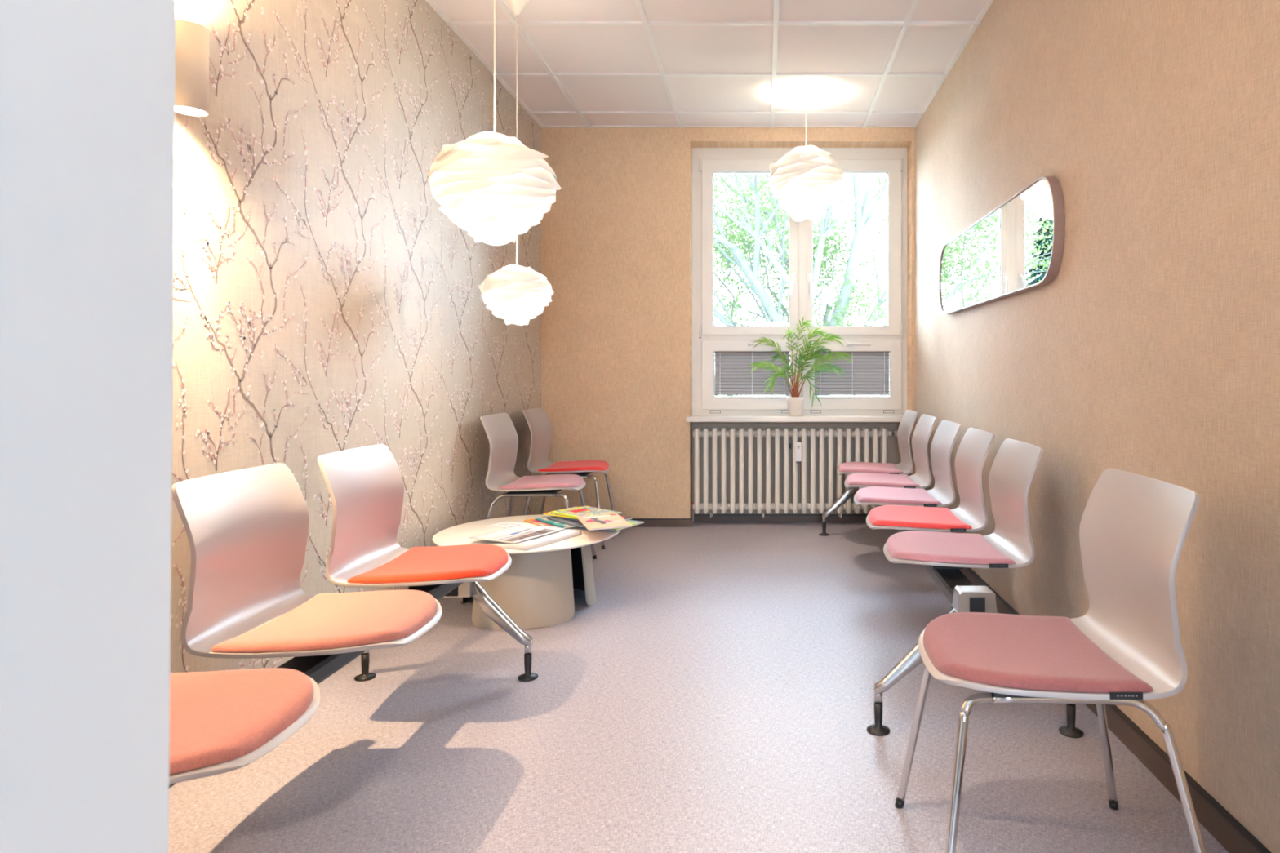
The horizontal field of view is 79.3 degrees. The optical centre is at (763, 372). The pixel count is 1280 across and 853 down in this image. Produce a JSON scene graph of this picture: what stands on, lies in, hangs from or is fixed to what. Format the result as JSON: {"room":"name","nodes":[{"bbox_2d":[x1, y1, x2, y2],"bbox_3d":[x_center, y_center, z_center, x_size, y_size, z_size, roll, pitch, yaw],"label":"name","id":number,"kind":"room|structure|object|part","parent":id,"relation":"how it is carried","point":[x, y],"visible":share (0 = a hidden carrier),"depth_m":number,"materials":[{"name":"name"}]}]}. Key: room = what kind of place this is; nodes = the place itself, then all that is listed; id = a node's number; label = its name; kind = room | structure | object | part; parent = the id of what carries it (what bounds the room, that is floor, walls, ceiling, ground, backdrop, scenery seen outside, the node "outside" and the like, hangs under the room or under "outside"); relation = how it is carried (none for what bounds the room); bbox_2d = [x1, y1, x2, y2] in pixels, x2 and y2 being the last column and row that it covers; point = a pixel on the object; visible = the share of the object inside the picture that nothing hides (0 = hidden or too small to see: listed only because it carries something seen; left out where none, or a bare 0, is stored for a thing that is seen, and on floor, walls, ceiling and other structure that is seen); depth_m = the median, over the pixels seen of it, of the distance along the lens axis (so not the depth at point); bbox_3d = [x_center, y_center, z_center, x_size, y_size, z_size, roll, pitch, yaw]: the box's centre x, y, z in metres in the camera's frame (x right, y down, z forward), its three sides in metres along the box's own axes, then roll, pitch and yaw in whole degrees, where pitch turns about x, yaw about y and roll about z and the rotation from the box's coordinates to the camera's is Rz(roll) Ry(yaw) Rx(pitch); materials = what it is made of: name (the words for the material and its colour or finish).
{"room":"waiting room","nodes":[
{"label":"waiting room","id":0,"kind":"room"},
{"bbox_2d":[0,0,176,852],"bbox_3d":[-0.394,-0.365,0.500,5.248,2.831,0.400,0,0,0],"label":"wall","id":1,"kind":"structure","parent":0,"point":[87,87],"depth_m":0.61,"materials":[{"name":"white paint"}]},
{"bbox_2d":[169,0,541,672],"bbox_3d":[-1.577,-0.363,3.058,0.121,2.827,4.755,0,0,0],"label":"wall","id":2,"kind":"structure","parent":0,"point":[326,301],"depth_m":2.68,"materials":[{"name":"paper"}]},
{"bbox_2d":[174,19,208,116],"bbox_3d":[-1.466,-0.768,1.925,0.103,0.213,0.082,0,0,0],"label":"wall sconce","id":3,"kind":"object","parent":2,"relation":"attached to","point":[192,38],"visible":0.77,"depth_m":1.90,"materials":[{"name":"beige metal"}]},
{"bbox_2d":[168,522,1228,852],"bbox_3d":[-0.200,1.100,1.417,5.600,0.100,8.035,0,0,0],"label":"floor","id":4,"kind":"structure","parent":0,"point":[714,693],"depth_m":2.15,"materials":[{"name":"plastic"}]},
{"bbox_2d":[168,444,537,788],"bbox_3d":[-1.092,0.646,1.865,0.628,0.808,1.620,0,0,0],"label":"seating","id":5,"kind":"object","parent":4,"relation":"on","point":[246,530],"visible":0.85,"depth_m":1.85,"materials":[{"name":"white plastic"}]},
{"bbox_2d":[168,668,314,774],"bbox_3d":[-1.023,0.604,1.315,0.375,0.039,0.419,0,0,0],"label":"cushion","id":6,"kind":"object","parent":5,"relation":"on","point":[226,721],"depth_m":1.33,"materials":[{"name":"fabric"}]},
{"bbox_2d":[210,589,437,653],"bbox_3d":[-1.023,0.604,1.860,0.375,0.039,0.419,0,0,0],"label":"cushion","id":7,"kind":"object","parent":5,"relation":"on","point":[358,621],"depth_m":1.80,"materials":[{"name":"fabric"}]},
{"bbox_3d":[-1.246,0.824,2.615,0.278,0.292,0.032,0,0,0],"label":"leg","id":8,"kind":"part","parent":5,"relation":"part of","materials":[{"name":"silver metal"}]},
{"bbox_2d":[346,543,507,582],"bbox_3d":[-1.023,0.604,2.405,0.375,0.039,0.419,0,0,0],"label":"cushion","id":9,"kind":"object","parent":5,"relation":"on","point":[482,562],"depth_m":2.35,"materials":[{"name":"orange fabric"}]},
{"bbox_3d":[-0.908,0.824,2.615,0.218,0.292,0.032,0,0,0],"label":"leg","id":10,"kind":"part","parent":5,"relation":"part of","materials":[{"name":"silver metal"}]},
{"bbox_2d":[431,514,621,630],"bbox_3d":[-1.056,0.883,3.430,0.810,0.336,0.810,0,0,0],"label":"coffee table","id":11,"kind":"object","parent":4,"relation":"on","point":[535,591],"visible":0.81,"depth_m":3.17,"materials":[{"name":"white paint"}]},
{"bbox_3d":[-1.260,0.889,3.607,0.129,0.324,0.416,0,0,41],"label":"panel","id":12,"kind":"part","parent":11,"relation":"part of","materials":[{"name":"black paint"}]},
{"bbox_2d":[487,521,535,528],"bbox_3d":[-1.175,0.714,3.545,0.190,0.002,0.120,0,0,22],"label":"leaflet","id":13,"kind":"object","parent":11,"relation":"on","point":[504,524],"visible":0.57,"depth_m":3.56,"materials":[{"name":"white paper"}]},
{"bbox_3d":[-1.004,0.889,3.165,0.416,0.324,0.129,0,0,-11],"label":"panel","id":14,"kind":"part","parent":11,"relation":"part of","materials":[{"name":"beige paint"}]},
{"bbox_2d":[487,528,581,551],"bbox_3d":[-0.976,0.704,3.240,0.220,0.022,0.339,0,0,26],"label":"magazine","id":15,"kind":"object","parent":11,"relation":"on","point":[566,534],"visible":0.66,"depth_m":3.15,"materials":[{"name":"grey paper"}]},
{"bbox_2d":[469,524,564,543],"bbox_3d":[-1.057,0.690,3.268,0.250,0.006,0.310,0,0,25],"label":"magazine","id":16,"kind":"object","parent":15,"relation":"on","point":[520,533],"visible":1,"depth_m":3.26,"materials":[{"name":"grey paper"}]},
{"bbox_2d":[482,527,555,542],"bbox_3d":[-1.048,0.689,3.244,0.178,0.004,0.260,0,0,25],"label":"print","id":17,"kind":"object","parent":16,"relation":"on","point":[517,534],"depth_m":3.24,"materials":[{"name":"grey paper"}]},
{"bbox_2d":[524,518,560,528],"bbox_3d":[-0.979,0.711,3.619,0.211,0.008,0.280,0,0,-43],"label":"magazine","id":18,"kind":"object","parent":11,"relation":"on","point":[533,521],"visible":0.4,"depth_m":3.58,"materials":[{"name":"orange paper"}]},
{"bbox_2d":[535,515,575,528],"bbox_3d":[-0.924,0.702,3.609,0.211,0.009,0.280,0,0,-43],"label":"magazine","id":19,"kind":"object","parent":18,"relation":"on","point":[544,519],"visible":0.42,"depth_m":3.53,"materials":[{"name":"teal paper"}]},
{"bbox_2d":[546,516,584,527],"bbox_3d":[-0.859,0.693,3.594,0.280,0.008,0.211,0,0,44],"label":"magazine","id":20,"kind":"object","parent":19,"relation":"on","point":[553,518],"visible":0.35,"depth_m":3.52,"materials":[{"name":"white paper"}]},
{"bbox_2d":[559,515,631,523],"bbox_3d":[-0.793,0.685,3.579,0.280,0.008,0.211,0,0,40],"label":"magazine","id":21,"kind":"object","parent":20,"relation":"on","point":[625,518],"visible":0.26,"depth_m":3.55,"materials":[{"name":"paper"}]},
{"bbox_2d":[542,506,577,519],"bbox_3d":[-0.885,0.677,3.659,0.280,0.008,0.211,0,0,32],"label":"magazine","id":22,"kind":"object","parent":21,"relation":"on","point":[548,513],"visible":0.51,"depth_m":3.61,"materials":[{"name":"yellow paper"}]},
{"bbox_2d":[550,506,622,518],"bbox_3d":[-0.850,0.670,3.635,0.280,0.007,0.211,0,0,40],"label":"magazine","id":23,"kind":"object","parent":22,"relation":"on","point":[584,510],"visible":0.88,"depth_m":3.63,"materials":[{"name":"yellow paper"}]},
{"bbox_2d":[576,513,631,530],"bbox_3d":[-0.713,0.662,3.375,0.186,0.008,0.300,0,0,-23],"label":"magazine","id":24,"kind":"object","parent":23,"relation":"on","point":[603,522],"visible":1,"depth_m":3.35,"materials":[{"name":"white paper"}]},
{"bbox_2d":[586,517,612,524],"bbox_3d":[-0.732,0.658,3.370,0.136,0.001,0.089,0,0,32],"label":"print","id":25,"kind":"object","parent":24,"relation":"on","point":[589,520],"depth_m":3.37,"materials":[{"name":"multicoloured"}]},
{"bbox_3d":[-0.875,0.889,3.585,0.129,0.324,0.416,0,0,-35],"label":"panel","id":26,"kind":"part","parent":11,"relation":"part of","materials":[{"name":"beige paint"}]},
{"bbox_2d":[582,520,644,531],"bbox_3d":[-0.735,0.704,3.545,0.280,0.008,0.211,0,0,28],"label":"magazine","id":27,"kind":"object","parent":11,"relation":"on","point":[632,522],"visible":0.2,"depth_m":3.52,"materials":[{"name":"white paper"}]},
{"bbox_2d":[480,413,596,559],"bbox_3d":[-1.212,0.638,4.060,0.538,0.828,0.474,0,0,0],"label":"chair","id":28,"kind":"object","parent":4,"relation":"on","point":[500,431],"visible":0.96,"depth_m":4.04,"materials":[{"name":"grey plastic"}]},
{"bbox_3d":[-1.282,0.834,4.215,0.416,0.424,0.071,0,0,13],"label":"leg","id":29,"kind":"part","parent":28,"relation":"part of","materials":[{"name":"silver metal"}]},
{"bbox_3d":[-1.277,0.834,3.880,0.404,0.424,0.109,0,0,0],"label":"leg","id":30,"kind":"part","parent":28,"relation":"part of","materials":[{"name":"silver metal"}]},
{"bbox_2d":[497,474,583,488],"bbox_3d":[-1.166,0.586,4.060,0.375,0.039,0.419,0,0,0],"label":"cushion","id":31,"kind":"object","parent":28,"relation":"on","point":[553,481],"depth_m":4.01,"materials":[{"name":"pink fabric"}]},
{"bbox_3d":[-1.006,0.834,3.888,0.164,0.424,0.041,0,0,37],"label":"leg","id":32,"kind":"part","parent":28,"relation":"part of","materials":[{"name":"silver metal"}]},
{"bbox_3d":[-1.006,0.834,4.232,0.164,0.424,0.041,0,0,-37],"label":"leg","id":33,"kind":"part","parent":28,"relation":"part of","materials":[{"name":"silver metal"}]},
{"bbox_2d":[522,407,619,549],"bbox_3d":[-1.212,0.638,4.740,0.538,0.828,0.474,0,0,0],"label":"chair","id":34,"kind":"object","parent":4,"relation":"on","point":[539,424],"visible":0.88,"depth_m":4.74,"materials":[{"name":"grey plastic"}]},
{"bbox_3d":[-1.282,0.834,4.585,0.416,0.424,0.071,0,0,-13],"label":"leg","id":35,"kind":"part","parent":34,"relation":"part of","materials":[{"name":"silver metal"}]},
{"bbox_3d":[-1.282,0.834,4.895,0.416,0.424,0.071,0,0,13],"label":"leg","id":36,"kind":"part","parent":34,"relation":"part of","materials":[{"name":"silver metal"}]},
{"bbox_2d":[537,460,608,471],"bbox_3d":[-1.166,0.586,4.740,0.375,0.039,0.419,0,0,0],"label":"cushion","id":37,"kind":"object","parent":34,"relation":"on","point":[579,465],"depth_m":4.68,"materials":[{"name":"red fabric"}]},
{"bbox_3d":[-1.006,0.834,4.568,0.164,0.424,0.041,0,0,37],"label":"leg","id":38,"kind":"part","parent":34,"relation":"part of","materials":[{"name":"silver metal"}]},
{"bbox_3d":[-1.006,0.834,4.912,0.164,0.424,0.041,0,0,-37],"label":"leg","id":39,"kind":"part","parent":34,"relation":"part of","materials":[{"name":"silver metal"}]},
{"bbox_2d":[818,409,1083,737],"bbox_3d":[0.643,0.646,3.600,0.628,0.808,2.832,0,0,1],"label":"seating","id":40,"kind":"object","parent":4,"relation":"on","point":[907,508],"visible":0.98,"depth_m":2.82,"materials":[{"name":"white plastic"}]},
{"bbox_3d":[0.500,0.824,4.910,0.248,0.292,0.032,0,0,1],"label":"leg","id":41,"kind":"part","parent":40,"relation":"part of","materials":[{"name":"silver metal"}]},
{"bbox_2d":[838,462,903,473],"bbox_3d":[0.661,0.604,4.800,0.375,0.039,0.419,0,0,1],"label":"cushion","id":42,"kind":"object","parent":40,"relation":"on","point":[847,467],"depth_m":4.75,"materials":[{"name":"pink fabric"}]},
{"bbox_2d":[845,472,919,487],"bbox_3d":[0.650,0.604,4.255,0.375,0.039,0.419,0,0,1],"label":"cushion","id":43,"kind":"object","parent":40,"relation":"on","point":[858,479],"depth_m":4.20,"materials":[{"name":"pink fabric"}]},
{"bbox_2d":[855,486,942,504],"bbox_3d":[0.639,0.604,3.711,0.375,0.039,0.419,0,0,1],"label":"cushion","id":44,"kind":"object","parent":40,"relation":"on","point":[871,495],"depth_m":3.66,"materials":[{"name":"pink fabric"}]},
{"bbox_3d":[0.446,0.824,2.224,0.248,0.292,0.032,0,0,1],"label":"leg","id":45,"kind":"part","parent":40,"relation":"part of","materials":[{"name":"silver metal"}]},
{"bbox_2d":[868,505,972,528],"bbox_3d":[0.628,0.604,3.166,0.375,0.039,0.419,0,0,1],"label":"cushion","id":46,"kind":"object","parent":40,"relation":"on","point":[884,517],"depth_m":3.11,"materials":[{"name":"red fabric"}]},
{"bbox_2d":[886,530,1015,564],"bbox_3d":[0.617,0.604,2.621,0.375,0.039,0.419,0,0,1],"label":"cushion","id":47,"kind":"object","parent":40,"relation":"on","point":[911,547],"depth_m":2.56,"materials":[{"name":"pink fabric"}]},
{"bbox_2d":[894,468,1205,852],"bbox_3d":[0.583,0.638,1.610,0.538,0.828,0.474,0,0,1],"label":"chair","id":48,"kind":"object","parent":4,"relation":"on","point":[1126,649],"visible":1,"depth_m":1.56,"materials":[{"name":"grey plastic"}]},
{"bbox_3d":[0.379,0.834,1.784,0.164,0.424,0.041,0,0,38],"label":"leg","id":49,"kind":"part","parent":48,"relation":"part of","materials":[{"name":"silver metal"}]},
{"bbox_3d":[0.375,0.834,1.440,0.164,0.424,0.041,0,0,-37],"label":"leg","id":50,"kind":"part","parent":48,"relation":"part of","materials":[{"name":"silver metal"}]},
{"bbox_2d":[923,612,1153,693],"bbox_3d":[0.537,0.586,1.610,0.375,0.039,0.419,0,0,1],"label":"cushion","id":51,"kind":"object","parent":48,"relation":"on","point":[989,652],"depth_m":1.55,"materials":[{"name":"fabric"}]},
{"bbox_3d":[0.646,0.834,1.429,0.404,0.424,0.109,0,0,1],"label":"leg","id":52,"kind":"part","parent":48,"relation":"part of","materials":[{"name":"silver metal"}]},
{"bbox_3d":[0.654,0.834,1.765,0.416,0.424,0.071,0,0,-12],"label":"leg","id":53,"kind":"part","parent":48,"relation":"part of","materials":[{"name":"silver metal"}]},
{"bbox_2d":[426,0,993,128],"bbox_3d":[-0.200,-1.732,1.417,5.600,0.131,8.035,0,0,0],"label":"ceiling","id":54,"kind":"structure","parent":0,"point":[588,64],"depth_m":4.05,"materials":[{"name":"white tile"}]},
{"bbox_2d":[426,0,560,245],"bbox_3d":[-0.990,-1.078,2.802,0.455,1.197,0.472,0,0,-34],"label":"pendant lamp","id":55,"kind":"object","parent":54,"relation":"hanging from","point":[494,187],"visible":1,"depth_m":2.66,"materials":[{"name":"white paper"}]},
{"bbox_3d":[-0.990,-0.671,2.802,0.456,0.384,0.472,0,0,-34],"label":"lamp shade","id":56,"kind":"part","parent":55,"relation":"part of","materials":[{"name":"white paper"}]},
{"bbox_3d":[-0.992,-1.174,2.800,0.006,0.906,0.006,0,0,-34],"label":"cord","id":57,"kind":"part","parent":55,"relation":"part of","materials":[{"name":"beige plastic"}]},
{"bbox_2d":[478,0,553,324],"bbox_3d":[-1.105,-0.945,3.400,0.326,1.463,0.317,0,0,-25],"label":"pendant lamp","id":58,"kind":"object","parent":54,"relation":"hanging from","point":[516,294],"visible":1,"depth_m":3.31,"materials":[{"name":"white paper"}]},
{"bbox_3d":[-1.105,-0.345,3.400,0.326,0.262,0.317,0,0,-25],"label":"lamp shade","id":59,"kind":"part","parent":58,"relation":"part of","materials":[{"name":"white paper"}]},
{"bbox_3d":[-1.105,-1.003,3.400,0.006,1.249,0.006,0,0,-25],"label":"cord","id":60,"kind":"part","parent":58,"relation":"part of","materials":[{"name":"beige plastic"}]},
{"bbox_2d":[768,89,844,221],"bbox_3d":[0.251,-1.296,4.564,0.463,0.762,0.454,0,0,27],"label":"pendant lamp","id":61,"kind":"object","parent":54,"relation":"hanging from","point":[806,180],"visible":1,"depth_m":4.42,"materials":[{"name":"white paper"}]},
{"bbox_3d":[0.252,-1.405,4.560,0.006,0.443,0.006,0,0,27],"label":"cord","id":62,"kind":"part","parent":61,"relation":"part of","materials":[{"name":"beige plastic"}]},
{"bbox_3d":[0.251,-1.128,4.565,0.464,0.426,0.454,0,0,27],"label":"lamp shade","id":63,"kind":"part","parent":61,"relation":"part of","materials":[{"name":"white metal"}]},
{"bbox_2d":[541,127,915,518],"bbox_3d":[-0.244,-0.363,5.308,2.788,2.827,0.255,0,0,0],"label":"wall","id":64,"kind":"structure","parent":0,"point":[616,234],"depth_m":5.18,"materials":[{"name":"paint"}]},
{"bbox_2d":[630,518,692,527],"bbox_3d":[-1.004,1.022,5.173,1.028,0.056,0.014,0,0,0],"label":"baseboard","id":65,"kind":"structure","parent":64,"relation":"attached to","point":[648,522],"depth_m":5.17,"materials":[{"name":"brown wood"}]},
{"bbox_2d":[692,147,906,415],"bbox_3d":[0.250,-0.636,5.325,1.510,1.882,0.160,0,0,0],"label":"window","id":66,"kind":"structure","parent":64,"relation":"in","point":[708,339],"depth_m":5.31,"materials":[{"name":"white plastic"}]},
{"bbox_2d":[714,351,789,398],"bbox_3d":[-0.083,0.016,5.321,0.528,0.324,0.023,0,0,0],"label":"blind","id":67,"kind":"object","parent":66,"relation":"attached to","point":[733,376],"visible":0.84,"depth_m":5.32,"materials":[{"name":"grey plastic"}]},
{"bbox_3d":[-0.083,0.173,5.323,0.528,0.009,0.018,0,0,0],"label":"rail","id":68,"kind":"part","parent":67,"relation":"part of","materials":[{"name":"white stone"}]},
{"bbox_3d":[-0.083,-0.142,5.323,0.522,0.007,0.016,0,0,0],"label":"head rail","id":69,"kind":"part","parent":67,"relation":"part of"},
{"bbox_3d":[-0.083,0.014,5.311,0.004,0.313,0.004,0,0,0],"label":"cord","id":70,"kind":"part","parent":67,"relation":"part of","materials":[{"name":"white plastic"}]},
{"bbox_3d":[-0.084,-0.876,5.343,0.703,1.228,0.073,0,0,0],"label":"sash","id":71,"kind":"part","parent":66,"relation":"part of","materials":[{"name":"glass"}]},
{"bbox_3d":[-0.084,0.016,5.343,0.703,0.490,0.073,0,0,0],"label":"sash","id":72,"kind":"part","parent":66,"relation":"part of","materials":[{"name":"white plastic"}]},
{"bbox_3d":[-0.035,-0.197,5.285,0.164,0.028,0.049,0,0,0],"label":"handle","id":73,"kind":"part","parent":66,"relation":"part of","materials":[{"name":"white"}]},
{"bbox_3d":[0.204,-0.614,5.275,0.035,0.161,0.060,0,0,20],"label":"handle","id":74,"kind":"part","parent":66,"relation":"part of","materials":[{"name":"white"}]},
{"bbox_3d":[0.314,-0.615,5.273,0.028,0.161,0.056,0,0,0],"label":"handle","id":75,"kind":"part","parent":66,"relation":"part of","materials":[{"name":"white"}]},
{"bbox_2d":[814,351,889,398],"bbox_3d":[0.618,0.016,5.321,0.527,0.324,0.023,0,0,0],"label":"blind","id":76,"kind":"object","parent":66,"relation":"attached to","point":[868,374],"visible":0.88,"depth_m":5.32,"materials":[{"name":"grey plastic"}]},
{"bbox_3d":[0.618,-0.142,5.323,0.521,0.007,0.016,0,0,0],"label":"head rail","id":77,"kind":"part","parent":76,"relation":"part of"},
{"bbox_3d":[0.618,0.173,5.323,0.527,0.009,0.018,0,0,0],"label":"rail","id":78,"kind":"part","parent":76,"relation":"part of","materials":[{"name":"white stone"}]},
{"bbox_3d":[0.842,0.014,5.311,0.004,0.313,0.004,0,0,0],"label":"cord","id":79,"kind":"part","parent":76,"relation":"part of","materials":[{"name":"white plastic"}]},
{"bbox_3d":[0.615,0.016,5.343,0.694,0.490,0.073,0,0,0],"label":"sash","id":80,"kind":"part","parent":66,"relation":"part of","materials":[{"name":"white plastic"}]},
{"bbox_3d":[0.615,-0.876,5.343,0.694,1.228,0.073,0,0,0],"label":"sash","id":81,"kind":"part","parent":66,"relation":"part of","materials":[{"name":"glass"}]},
{"bbox_3d":[0.658,-0.197,5.285,0.164,0.028,0.049,0,0,0],"label":"handle","id":82,"kind":"part","parent":66,"relation":"part of","materials":[{"name":"white"}]},
{"bbox_2d":[692,422,906,522],"bbox_3d":[0.250,0.682,5.385,1.510,0.735,0.100,0,0,0],"label":"wall niche","id":83,"kind":"object","parent":64,"relation":"in","point":[894,457],"visible":0.29,"depth_m":5.33,"materials":[{"name":"beige paint"}]},
{"bbox_2d":[693,514,867,522],"bbox_3d":[0.257,1.022,5.328,1.496,0.056,0.014,0,0,0],"label":"baseboard","id":84,"kind":"structure","parent":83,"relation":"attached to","point":[697,517],"depth_m":5.32,"materials":[{"name":"brown wood"}]},
{"bbox_2d":[690,426,897,517],"bbox_3d":[0.221,0.695,5.250,1.476,0.626,0.167,0,0,0],"label":"radiator","id":85,"kind":"object","parent":83,"relation":"attached to","point":[798,449],"visible":0.91,"depth_m":5.20,"materials":[{"name":"white metal"}]},
{"bbox_2d":[686,415,915,422],"bbox_3d":[0.251,0.317,5.237,1.551,0.035,0.235,0,0,0],"label":"trim","id":86,"kind":"structure","parent":64,"relation":"attached to","point":[693,418],"depth_m":5.12,"materials":[{"name":"white stone"}]},
{"bbox_2d":[749,316,855,416],"bbox_3d":[0.260,-0.045,5.197,0.733,0.686,0.197,0,0,0],"label":"potted palm","id":87,"kind":"object","parent":86,"relation":"on","point":[795,402],"visible":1,"depth_m":5.20,"materials":[{"name":"green plant"}]},
{"bbox_2d":[786,396,804,416],"bbox_3d":[0.216,0.233,5.235,0.120,0.130,0.120,0,0,0],"label":"pot","id":88,"kind":"object","parent":87,"relation":"attached to","point":[795,404],"depth_m":5.19,"materials":[{"name":"beige ceramic"}]},
{"bbox_2d":[915,0,1279,852],"bbox_3d":[1.090,-0.363,3.058,0.120,2.827,4.755,0,0,0],"label":"wall","id":89,"kind":"structure","parent":0,"point":[1152,349],"depth_m":2.06,"materials":[{"name":"paint"}]},
{"bbox_2d":[938,176,1064,314],"bbox_3d":[1.010,-0.512,3.455,0.036,0.386,1.710,0,0,0],"label":"wall mirror","id":90,"kind":"object","parent":89,"relation":"attached to","point":[1016,247],"visible":1,"depth_m":3.11,"materials":[{"name":"silver mirror"}]},
{"bbox_2d":[960,567,1271,852],"bbox_3d":[1.022,1.012,2.940,0.016,0.075,4.480,0,0,0],"label":"baseboard","id":91,"kind":"structure","parent":89,"relation":"attached to","point":[1220,824],"depth_m":1.91,"materials":[{"name":"brown wood"}]},
{"label":"outside","id":92,"kind":"structure","parent":0,"visible":0},
{"bbox_3d":[0.000,4.300,32.968,80.000,0.100,54.065,0,0,0],"label":"ground","id":93,"kind":"structure","parent":92,"visible":0},
{"bbox_2d":[713,174,886,396],"bbox_3d":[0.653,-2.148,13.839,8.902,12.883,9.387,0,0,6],"label":"deciduous tree","id":94,"kind":"object","parent":93,"relation":"on","point":[864,217],"visible":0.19,"depth_m":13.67,"materials":[{"name":"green plant"}]}
]}

